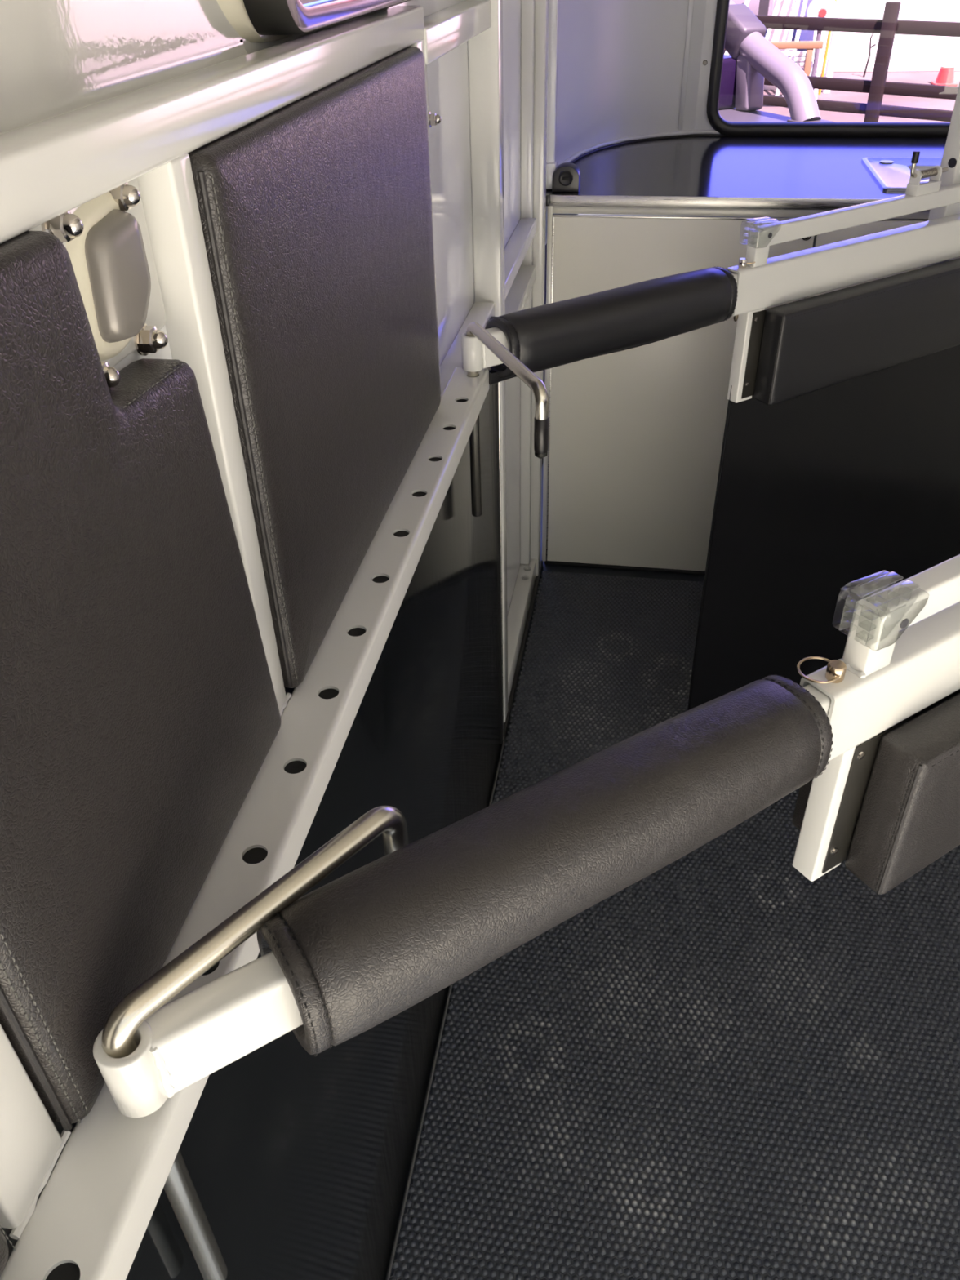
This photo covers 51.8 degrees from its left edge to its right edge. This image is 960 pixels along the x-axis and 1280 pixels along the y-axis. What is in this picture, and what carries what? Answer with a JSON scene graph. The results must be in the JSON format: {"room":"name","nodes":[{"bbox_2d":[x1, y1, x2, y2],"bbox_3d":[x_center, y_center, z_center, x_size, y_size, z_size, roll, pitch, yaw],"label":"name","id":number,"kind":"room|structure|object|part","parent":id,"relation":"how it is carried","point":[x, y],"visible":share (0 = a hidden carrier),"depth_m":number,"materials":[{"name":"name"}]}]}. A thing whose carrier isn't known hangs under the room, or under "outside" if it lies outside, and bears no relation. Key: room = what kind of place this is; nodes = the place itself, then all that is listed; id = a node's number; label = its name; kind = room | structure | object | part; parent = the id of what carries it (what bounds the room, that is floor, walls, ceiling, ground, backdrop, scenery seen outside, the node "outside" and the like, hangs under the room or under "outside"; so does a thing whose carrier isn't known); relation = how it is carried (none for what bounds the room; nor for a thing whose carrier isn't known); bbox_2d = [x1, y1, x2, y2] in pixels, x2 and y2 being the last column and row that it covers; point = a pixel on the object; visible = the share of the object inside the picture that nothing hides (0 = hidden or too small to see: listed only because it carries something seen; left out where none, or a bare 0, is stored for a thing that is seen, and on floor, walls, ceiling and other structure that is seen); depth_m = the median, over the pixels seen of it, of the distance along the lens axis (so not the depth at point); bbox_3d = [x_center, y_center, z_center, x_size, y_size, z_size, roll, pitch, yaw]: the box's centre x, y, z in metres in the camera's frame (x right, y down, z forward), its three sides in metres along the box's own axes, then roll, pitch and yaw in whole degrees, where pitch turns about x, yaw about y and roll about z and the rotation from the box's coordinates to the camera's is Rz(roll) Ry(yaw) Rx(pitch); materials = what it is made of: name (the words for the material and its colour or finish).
{"room":"horse trailer interior","nodes":[
{"label":"horse trailer interior","id":0,"kind":"room"},
{"bbox_2d":[0,0,520,1260],"bbox_3d":[-0.147,-0.310,1.211,0.090,2.280,3.080,5,37,8],"label":"wall","id":1,"kind":"structure","parent":0,"point":[58,57],"depth_m":0.71,"materials":[{"name":"grey"}]},
{"bbox_2d":[0,1226,15,1276],"bbox_3d":[-0.285,0.258,0.203,0.039,0.420,0.428,5,37,8],"label":"panel","id":2,"kind":"object","parent":1,"relation":"attached to","point":[4,1251],"visible":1,"depth_m":0.48,"materials":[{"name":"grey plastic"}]},
{"bbox_2d":[27,177,168,389],"bbox_3d":[-0.205,-0.201,0.558,0.021,0.101,0.130,5,37,8],"label":"latch plate","id":3,"kind":"object","parent":1,"relation":"attached to","point":[106,239],"visible":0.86,"depth_m":0.55,"materials":[{"name":"white metal"}]},
{"bbox_2d":[0,231,280,1131],"bbox_3d":[-0.212,0.000,0.561,0.039,0.428,0.352,5,37,8],"label":"panel","id":4,"kind":"object","parent":1,"relation":"attached to","point":[140,714],"visible":0.96,"depth_m":0.52,"materials":[{"name":"grey leather"}]},
{"bbox_2d":[0,367,488,1279],"bbox_3d":[-0.156,0.121,0.789,0.052,0.034,1.762,5,37,8],"label":"rail","id":5,"kind":"object","parent":1,"relation":"attached to","point":[92,1215],"visible":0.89,"depth_m":0.73,"materials":[{"name":"white metal"}]},
{"bbox_2d":[0,5,440,1239],"bbox_3d":[-0.212,-0.048,0.603,0.036,0.468,1.686,5,37,8],"label":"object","id":6,"kind":"object","parent":5,"relation":"attached to","point":[51,167],"visible":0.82,"depth_m":0.60,"materials":[{"name":"white metal"}]},
{"bbox_2d":[93,554,959,1118],"bbox_3d":[0.507,0.009,0.919,1.676,0.308,0.113,-21,41,-25],"label":"bar","id":7,"kind":"object","parent":5,"relation":"attached to","point":[873,755],"visible":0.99,"depth_m":0.65,"materials":[{"name":"white"}]},
{"bbox_2d":[102,805,408,1279],"bbox_3d":[-0.122,0.278,0.672,0.018,0.316,0.225,27,45,33],"label":"pin","id":8,"kind":"object","parent":7,"relation":"attached to","point":[118,1041],"visible":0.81,"depth_m":0.59,"materials":[{"name":"silver metal"}]},
{"bbox_3d":[0.066,0.135,0.673,0.590,0.050,0.029,-21,41,-25],"label":"sliding arm","id":9,"kind":"part","parent":7,"relation":"part of","materials":[{"name":"white"}]},
{"bbox_2d":[796,656,846,684],"bbox_3d":[0.260,0.059,0.782,0.033,0.103,0.032,-21,41,-25],"label":"pin","id":10,"kind":"object","parent":7,"relation":"on","point":[836,669],"visible":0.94,"depth_m":0.75,"materials":[{"name":"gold metal"}]},
{"bbox_3d":[0.339,0.139,0.868,0.069,0.154,0.002,-21,41,-25],"label":"backing plate","id":11,"kind":"part","parent":7,"relation":"part of","materials":[{"name":"grey metal"}]},
{"bbox_3d":[0.299,-0.003,0.756,0.035,0.059,0.026,-21,41,-25],"label":"short post","id":12,"kind":"part","parent":7,"relation":"part of","materials":[{"name":"white"}]},
{"bbox_3d":[0.753,-0.195,0.973,1.079,0.030,0.022,-21,41,-25],"label":"rail","id":13,"kind":"part","parent":7,"relation":"part of","materials":[{"name":"white metal"}]},
{"bbox_2d":[461,150,959,404],"bbox_3d":[0.689,-0.669,1.788,1.675,0.369,0.105,-21,41,-25],"label":"bar","id":14,"kind":"object","parent":5,"relation":"attached to","point":[788,351],"visible":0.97,"depth_m":1.72,"materials":[{"name":"white"}]},
{"bbox_2d":[466,321,548,516],"bbox_3d":[0.035,-0.258,1.399,0.018,0.316,0.278,-13,38,-15],"label":"pin","id":15,"kind":"object","parent":14,"relation":"attached to","point":[506,357],"visible":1,"depth_m":1.30,"materials":[{"name":"silver metal"}]},
{"bbox_3d":[0.246,-0.520,1.563,0.591,0.050,0.029,-21,41,-25],"label":"sliding arm","id":16,"kind":"part","parent":14,"relation":"part of","materials":[{"name":"white"}]},
{"bbox_2d":[733,257,755,321],"bbox_3d":[0.444,-0.593,1.668,0.035,0.103,0.028,-21,41,-25],"label":"pin","id":17,"kind":"object","parent":14,"relation":"on","point":[743,263],"visible":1,"depth_m":1.63,"materials":[{"name":"silver metal"}]},
{"bbox_3d":[0.498,-0.508,1.748,0.069,0.154,0.002,-21,41,-25],"label":"backing plate","id":18,"kind":"part","parent":14,"relation":"part of","materials":[{"name":"metal"}]},
{"bbox_3d":[0.459,-0.649,1.637,0.036,0.059,0.025,-21,41,-25],"label":"short post","id":19,"kind":"part","parent":14,"relation":"part of","materials":[{"name":"white metal"}]},
{"bbox_3d":[0.923,-0.846,1.858,1.103,0.030,0.022,-21,41,-25],"label":"rail","id":20,"kind":"part","parent":14,"relation":"part of","materials":[{"name":"white metal"}]},
{"bbox_3d":[0.804,-0.848,1.764,0.101,0.034,0.008,-21,41,-25],"label":"bolt rod","id":21,"kind":"part","parent":14,"relation":"part of","materials":[{"name":"silver metal"}]},
{"bbox_2d":[216,0,292,42],"bbox_3d":[-0.138,-0.888,0.866,0.010,0.576,0.790,5,37,8],"label":"trim","id":22,"kind":"structure","parent":1,"relation":"attached to","point":[235,11],"depth_m":0.76,"materials":[{"name":"beige plastic"}]},
{"bbox_2d":[187,46,440,688],"bbox_3d":[-0.125,-0.311,0.984,0.039,0.426,0.638,5,37,8],"label":"panel","id":23,"kind":"object","parent":1,"relation":"attached to","point":[315,211],"visible":0.97,"depth_m":0.84,"materials":[{"name":"grey leather"}]},
{"bbox_2d":[125,316,503,1279],"bbox_3d":[-0.143,0.449,1.234,0.030,1.020,2.130,5,37,8],"label":"panel","id":24,"kind":"object","parent":1,"relation":"attached to","point":[297,1162],"visible":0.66,"depth_m":1.20,"materials":[{"name":"black"}]},
{"bbox_2d":[243,0,491,65],"bbox_3d":[-0.095,-0.918,1.022,0.062,0.558,0.931,5,37,8],"label":"window","id":25,"kind":"structure","parent":1,"relation":"in","point":[268,17],"depth_m":0.93,"materials":[{"name":"clear glass"}]},
{"bbox_3d":[-0.104,-0.861,0.890,0.007,0.490,0.648,5,37,8],"label":"frame","id":26,"kind":"part","parent":25,"relation":"part of","materials":[{"name":"silver metal"}]},
{"bbox_3d":[-0.042,-0.837,1.351,0.039,0.038,0.486,5,37,8],"label":"cross rail","id":27,"kind":"part","parent":25,"relation":"part of","materials":[{"name":"white metal"}]},
{"bbox_2d":[425,65,441,128],"bbox_3d":[-0.074,-0.702,1.269,0.020,0.101,0.145,5,37,8],"label":"cover","id":28,"kind":"object","parent":1,"relation":"attached to","point":[433,118],"visible":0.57,"depth_m":1.33,"materials":[{"name":"white metal"}]},
{"bbox_3d":[-0.082,-0.696,1.270,0.004,0.092,0.135,5,37,8],"label":"plate","id":29,"kind":"part","parent":28,"relation":"part of","materials":[{"name":"white metal"}]},
{"bbox_2d":[386,741,504,1279],"bbox_3d":[-0.070,0.698,1.756,0.006,0.006,1.552,5,37,8],"label":"baseboard","id":30,"kind":"structure","parent":1,"relation":"attached to","point":[412,1164],"depth_m":1.63,"materials":[{"name":"black"}]},
{"bbox_2d":[507,558,536,702],"bbox_3d":[0.094,-0.027,2.689,0.044,0.070,0.813,5,37,8],"label":"trim","id":31,"kind":"structure","parent":1,"relation":"attached to","point":[518,610],"depth_m":2.70,"materials":[{"name":"white metal"}]},
{"bbox_2d":[503,560,542,739],"bbox_3d":[0.121,-0.002,2.702,0.010,0.012,0.813,5,37,8],"label":"trim","id":32,"kind":"structure","parent":1,"relation":"attached to","point":[537,578],"depth_m":2.65,"materials":[{"name":"grey metal"}]},
{"bbox_2d":[546,0,559,189],"bbox_3d":[0.158,-1.609,2.109,0.037,1.194,0.045,5,37,8],"label":"trim","id":33,"kind":"structure","parent":1,"relation":"attached to","point":[552,164],"depth_m":2.33,"materials":[{"name":"white metal"}]},
{"bbox_2d":[542,243,546,383],"bbox_3d":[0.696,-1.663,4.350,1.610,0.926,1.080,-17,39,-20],"label":"metal trim strip","id":34,"kind":"object","parent":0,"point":[546,243],"depth_m":3.60,"materials":[{"name":"silver metal"}]},
{"bbox_2d":[545,0,717,244],"bbox_3d":[1.195,-1.669,2.258,2.024,1.380,0.930,5,37,8],"label":"wall","id":35,"kind":"structure","parent":0,"point":[620,62],"depth_m":2.80,"materials":[{"name":"white"}]},
{"bbox_2d":[557,129,719,165],"bbox_3d":[0.950,-1.430,2.832,1.838,0.012,0.565,-11,37,-12],"label":"trim","id":36,"kind":"structure","parent":35,"relation":"attached to","point":[579,153],"depth_m":2.94,"materials":[{"name":"white"}]},
{"bbox_2d":[678,0,693,128],"bbox_3d":[0.593,-1.999,2.652,0.014,1.125,0.014,5,37,8],"label":"trim","id":37,"kind":"structure","parent":35,"relation":"attached to","point":[691,5],"depth_m":2.88,"materials":[{"name":"white metal"}]},
{"bbox_2d":[702,59,707,65],"bbox_3d":[0.659,-1.691,2.892,0.014,0.014,0.006,5,37,8],"label":"screw","id":38,"kind":"object","parent":35,"relation":"attached to","point":[704,62],"visible":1,"depth_m":2.89,"materials":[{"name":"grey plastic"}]},
{"bbox_2d":[706,0,950,137],"bbox_3d":[1.280,-1.796,2.696,1.232,0.760,0.046,5,37,8],"label":"window","id":39,"kind":"structure","parent":35,"relation":"in","point":[726,128],"depth_m":2.92,"materials":[{"name":"black rubber"}]},
{"bbox_2d":[385,462,959,1279],"bbox_3d":[1.001,0.470,2.078,2.135,0.065,3.920,5,37,8],"label":"floor","id":40,"kind":"structure","parent":0,"point":[731,1063],"depth_m":1.70,"materials":[{"name":"black rubber"}]},
{"bbox_2d":[467,0,507,722],"bbox_3d":[0.016,-0.711,1.770,0.050,2.220,0.050,5,37,8],"label":"frame post","id":41,"kind":"object","parent":40,"relation":"on","point":[485,50],"visible":0.54,"depth_m":1.69,"materials":[{"name":"white metal"}]},
{"bbox_2d":[440,302,494,395],"bbox_3d":[-0.031,-0.464,1.623,0.039,0.032,0.486,5,37,8],"label":"rail","id":42,"kind":"object","parent":41,"relation":"attached to","point":[480,313],"visible":0.41,"depth_m":1.64,"materials":[{"name":"white metal"}]},
{"bbox_2d":[504,217,536,300],"bbox_3d":[0.066,-0.807,2.098,0.039,0.032,0.598,5,37,8],"label":"rail","id":43,"kind":"object","parent":41,"relation":"attached to","point":[517,247],"visible":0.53,"depth_m":2.13,"materials":[{"name":"white metal"}]},
{"bbox_2d":[504,265,536,314],"bbox_3d":[0.069,-0.720,2.162,0.039,0.032,0.598,5,37,8],"label":"rail","id":44,"kind":"object","parent":41,"relation":"attached to","point":[517,297],"visible":0.42,"depth_m":2.25,"materials":[{"name":"white metal"}]},
{"bbox_2d":[520,0,549,575],"bbox_3d":[0.126,-1.096,2.311,0.050,2.240,0.095,5,37,8],"label":"frame post","id":45,"kind":"object","parent":40,"relation":"on","point":[534,13],"visible":0.77,"depth_m":2.32,"materials":[{"name":"white metal"}]},
{"bbox_2d":[542,205,959,574],"bbox_3d":[1.194,-0.733,2.800,1.972,1.028,0.562,5,37,8],"label":"base cabinet","id":46,"kind":"object","parent":40,"relation":"on","point":[632,462],"visible":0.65,"depth_m":2.68,"materials":[{"name":"white"}]},
{"bbox_3d":[0.503,-0.624,2.688,0.628,0.996,0.014,5,37,8],"label":"door","id":47,"kind":"part","parent":46,"relation":"part of","materials":[{"name":"white laminate"}]},
{"bbox_3d":[1.146,-0.986,2.292,1.959,0.018,0.013,5,37,8],"label":"trim","id":48,"kind":"part","parent":46,"relation":"part of","materials":[{"name":"white metal"}]},
{"bbox_2d":[546,133,946,211],"bbox_3d":[1.213,-1.237,2.593,2.026,0.030,0.826,5,37,8],"label":"countertop","id":49,"kind":"structure","parent":46,"relation":"on","point":[695,171],"depth_m":2.57,"materials":[{"name":"grey"}]},
{"bbox_2d":[551,162,580,192],"bbox_3d":[0.212,-1.133,2.421,0.066,0.060,0.048,5,37,8],"label":"power socket","id":50,"kind":"object","parent":49,"relation":"on","point":[566,175],"visible":1,"depth_m":2.41,"materials":[{"name":"black plastic"}]},
{"bbox_2d":[861,156,942,220],"bbox_3d":[1.240,-1.110,2.511,0.496,0.146,0.377,5,37,8],"label":"sink","id":51,"kind":"object","parent":49,"relation":"in","point":[891,174],"visible":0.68,"depth_m":2.55,"materials":[{"name":"silver metal"}]},
{"bbox_3d":[1.121,-0.575,2.597,0.613,0.996,0.014,5,37,8],"label":"door","id":52,"kind":"part","parent":46,"relation":"part of","materials":[{"name":"white metal"}]},
{"bbox_2d":[687,344,959,710],"bbox_3d":[0.943,-0.285,2.278,1.147,0.898,0.010,-21,41,-25],"label":"sheet","id":53,"kind":"object","parent":40,"relation":"on","point":[818,492],"visible":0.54,"depth_m":2.14,"materials":[{"name":"black"}]},
{"bbox_3d":[0.466,-0.097,2.039,0.016,0.897,0.004,-21,41,-25],"label":"edge trim","id":54,"kind":"part","parent":53,"relation":"part of","materials":[{"name":"black plastic"}]},
{"bbox_2d":[916,82,959,269],"bbox_3d":[0.898,-0.845,1.895,0.054,2.250,0.036,-21,41,-25],"label":"post","id":55,"kind":"object","parent":40,"relation":"on","point":[951,155],"visible":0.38,"depth_m":1.84,"materials":[{"name":"white metal"}]},
{"bbox_2d":[577,213,907,219],"bbox_3d":[1.301,-1.036,3.269,2.145,1.080,0.018,5,37,8],"label":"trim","id":56,"kind":"structure","parent":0,"point":[578,214],"depth_m":3.15,"materials":[{"name":"white metal"}]},
{"bbox_2d":[759,0,959,122],"bbox_3d":[1.682,-4.110,9.214,80.000,0.001,100.000,5,37,8],"label":"ground","id":57,"kind":"structure","parent":0,"point":[922,77],"depth_m":13.78,"materials":[{"name":"pale concrete"}]},
{"bbox_2d":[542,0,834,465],"bbox_3d":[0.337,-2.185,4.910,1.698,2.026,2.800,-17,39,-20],"label":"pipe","id":58,"kind":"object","parent":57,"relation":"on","point":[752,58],"visible":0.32,"depth_m":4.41,"materials":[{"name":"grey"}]},
{"bbox_3d":[0.372,-2.594,4.623,1.470,0.210,0.825,-17,39,-20],"label":"headboard","id":59,"kind":"part","parent":58,"relation":"part of","materials":[{"name":"purple"}]},
{"bbox_3d":[1.236,-2.556,4.519,0.100,0.242,0.127,-17,39,-20],"label":"bar leg","id":60,"kind":"part","parent":58,"relation":"part of","materials":[{"name":"silver metal"}]},
{"bbox_2d":[718,107,791,121],"bbox_3d":[0.680,-2.046,4.068,1.680,0.035,1.120,-17,39,-20],"label":"tray","id":61,"kind":"object","parent":58,"relation":"on","point":[730,114],"depth_m":4.45,"materials":[{"name":"grey"}]},
{"bbox_2d":[724,0,750,54],"bbox_3d":[3.712,-8.955,14.293,0.597,1.770,0.140,5,37,8],"label":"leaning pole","id":62,"kind":"object","parent":57,"relation":"on","point":[746,2],"visible":0.02,"depth_m":14.13,"materials":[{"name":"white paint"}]},
{"bbox_2d":[724,0,769,55],"bbox_3d":[3.268,-9.771,15.042,2.150,2.200,1.200,5,37,8],"label":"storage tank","id":63,"kind":"object","parent":57,"relation":"on","point":[757,6],"visible":0.02,"depth_m":14.48,"materials":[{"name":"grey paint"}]},
{"bbox_2d":[724,40,823,75],"bbox_3d":[3.271,-7.440,13.044,2.300,0.790,0.120,5,37,8],"label":"bench","id":64,"kind":"object","parent":57,"relation":"on","point":[810,46],"visible":0.28,"depth_m":12.69,"materials":[{"name":"orange wood"}]},
{"bbox_3d":[4.258,-7.333,12.920,0.080,0.720,0.100,5,37,8],"label":"leg","id":65,"kind":"part","parent":64,"relation":"part of","materials":[{"name":"brown wood"}]},
{"bbox_2d":[764,0,788,40],"bbox_3d":[4.120,-8.596,13.781,0.144,1.778,1.115,23,43,30],"label":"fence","id":66,"kind":"object","parent":57,"relation":"on","point":[778,2],"visible":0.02,"depth_m":13.74,"materials":[{"name":"white paint"}]},
{"bbox_3d":[4.070,-8.600,13.788,0.056,1.778,1.068,23,43,30],"label":"rail","id":67,"kind":"part","parent":66,"relation":"part of","materials":[{"name":"white paint"}]},
{"bbox_2d":[764,0,795,89],"bbox_3d":[4.350,-9.107,14.176,0.320,2.100,0.320,5,37,8],"label":"ladder","id":68,"kind":"object","parent":57,"relation":"on","point":[783,34],"visible":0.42,"depth_m":14.22,"materials":[{"name":"white paint"}]},
{"bbox_2d":[774,0,807,96],"bbox_3d":[4.406,-8.573,13.739,0.152,1.776,1.014,15,39,21],"label":"ladder","id":69,"kind":"object","parent":57,"relation":"on","point":[797,2],"visible":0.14,"depth_m":13.74,"materials":[{"name":"white paint"}]},
{"bbox_2d":[795,62,804,66],"bbox_3d":[4.396,-8.352,14.344,1.001,0.080,0.060,5,37,8],"label":"pipe","id":70,"kind":"object","parent":57,"relation":"on","point":[800,64],"visible":0.02,"depth_m":14.28,"materials":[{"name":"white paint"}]},
{"bbox_2d":[789,56,804,61],"bbox_3d":[4.404,-8.408,14.301,1.001,0.080,0.060,5,37,8],"label":"pipe","id":71,"kind":"object","parent":70,"relation":"on","point":[797,58],"visible":0.02,"depth_m":14.25,"materials":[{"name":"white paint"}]},
{"bbox_2d":[782,50,805,56],"bbox_3d":[4.383,-8.466,14.263,1.001,0.080,0.060,5,37,8],"label":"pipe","id":72,"kind":"object","parent":71,"relation":"on","point":[799,52],"visible":0.12,"depth_m":14.21,"materials":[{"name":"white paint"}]},
{"bbox_2d":[809,30,825,98],"bbox_3d":[4.726,-8.548,13.692,0.156,1.776,0.957,6,37,11],"label":"ladder","id":73,"kind":"object","parent":57,"relation":"on","point":[823,33],"visible":0.19,"depth_m":13.74,"materials":[{"name":"metal"}]},
{"bbox_3d":[4.677,-8.552,13.699,0.056,1.776,0.951,6,37,11],"label":"rail","id":74,"kind":"part","parent":73,"relation":"part of","materials":[{"name":"metal"}]},
{"bbox_2d":[806,0,837,75],"bbox_3d":[4.541,-7.965,13.335,0.380,1.242,0.170,5,37,8],"label":"sign","id":75,"kind":"object","parent":57,"relation":"on","point":[817,8],"visible":0.56,"depth_m":13.03,"materials":[{"name":"white paint"}]},
{"bbox_2d":[817,0,836,94],"bbox_3d":[4.876,-8.606,13.681,0.060,1.850,0.040,5,37,8],"label":"stake","id":76,"kind":"object","parent":57,"relation":"on","point":[829,32],"visible":0.47,"depth_m":13.93,"materials":[{"name":"yellow paint"}]},
{"bbox_2d":[822,0,845,93],"bbox_3d":[5.017,-8.714,13.824,0.107,1.850,0.110,5,37,8],"label":"upright","id":77,"kind":"object","parent":57,"relation":"on","point":[840,3],"visible":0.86,"depth_m":14.00,"materials":[{"name":"white paint"}]},
{"bbox_2d":[755,1,959,122],"bbox_3d":[1.872,-4.453,8.311,10.000,1.610,0.100,27,45,33],"label":"fence","id":78,"kind":"object","parent":57,"relation":"on","point":[890,25],"visible":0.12,"depth_m":7.29,"materials":[{"name":"black wood"}]},
{"bbox_3d":[1.874,-4.989,7.943,10.000,0.084,0.050,27,45,33],"label":"rail","id":79,"kind":"part","parent":78,"relation":"part of","materials":[{"name":"black"}]},
{"bbox_3d":[1.886,-4.559,8.257,10.000,0.068,0.050,27,45,33],"label":"rail","id":80,"kind":"part","parent":78,"relation":"part of","materials":[{"name":"black"}]},
{"bbox_3d":[1.883,-4.678,8.169,10.000,0.080,0.050,27,45,33],"label":"rail","id":81,"kind":"part","parent":78,"relation":"part of","materials":[{"name":"black"}]},
{"bbox_3d":[2.955,-3.882,7.487,0.100,1.610,0.047,27,45,33],"label":"post","id":82,"kind":"part","parent":78,"relation":"part of","materials":[{"name":"black wood"}]},
{"bbox_2d":[862,32,875,76],"bbox_3d":[6.097,-9.194,15.389,0.110,0.733,0.030,5,37,8],"label":"dry stalk","id":83,"kind":"object","parent":57,"relation":"on","point":[870,46],"visible":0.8,"depth_m":15.43,"materials":[{"name":"black plant"}]},
{"bbox_2d":[795,0,959,73],"bbox_3d":[13.056,-11.837,16.544,14.400,3.320,6.400,5,37,8],"label":"sky","id":84,"kind":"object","parent":57,"relation":"on","point":[909,53],"visible":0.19,"depth_m":15.77,"materials":[{"name":"white"}]},
{"bbox_2d":[930,37,957,86],"bbox_3d":[6.900,-8.510,14.531,0.320,0.600,0.320,5,37,8],"label":"traffic cone","id":85,"kind":"object","parent":57,"relation":"on","point":[945,77],"visible":0.92,"depth_m":14.53,"materials":[{"name":"red plastic"}]},
{"bbox_2d":[907,165,933,220],"bbox_3d":[1.233,-1.107,2.513,0.275,0.140,0.212,5,37,8],"label":"bracket","id":86,"kind":"object","parent":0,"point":[920,167],"depth_m":2.57,"materials":[{"name":"silver metal"}]}
]}

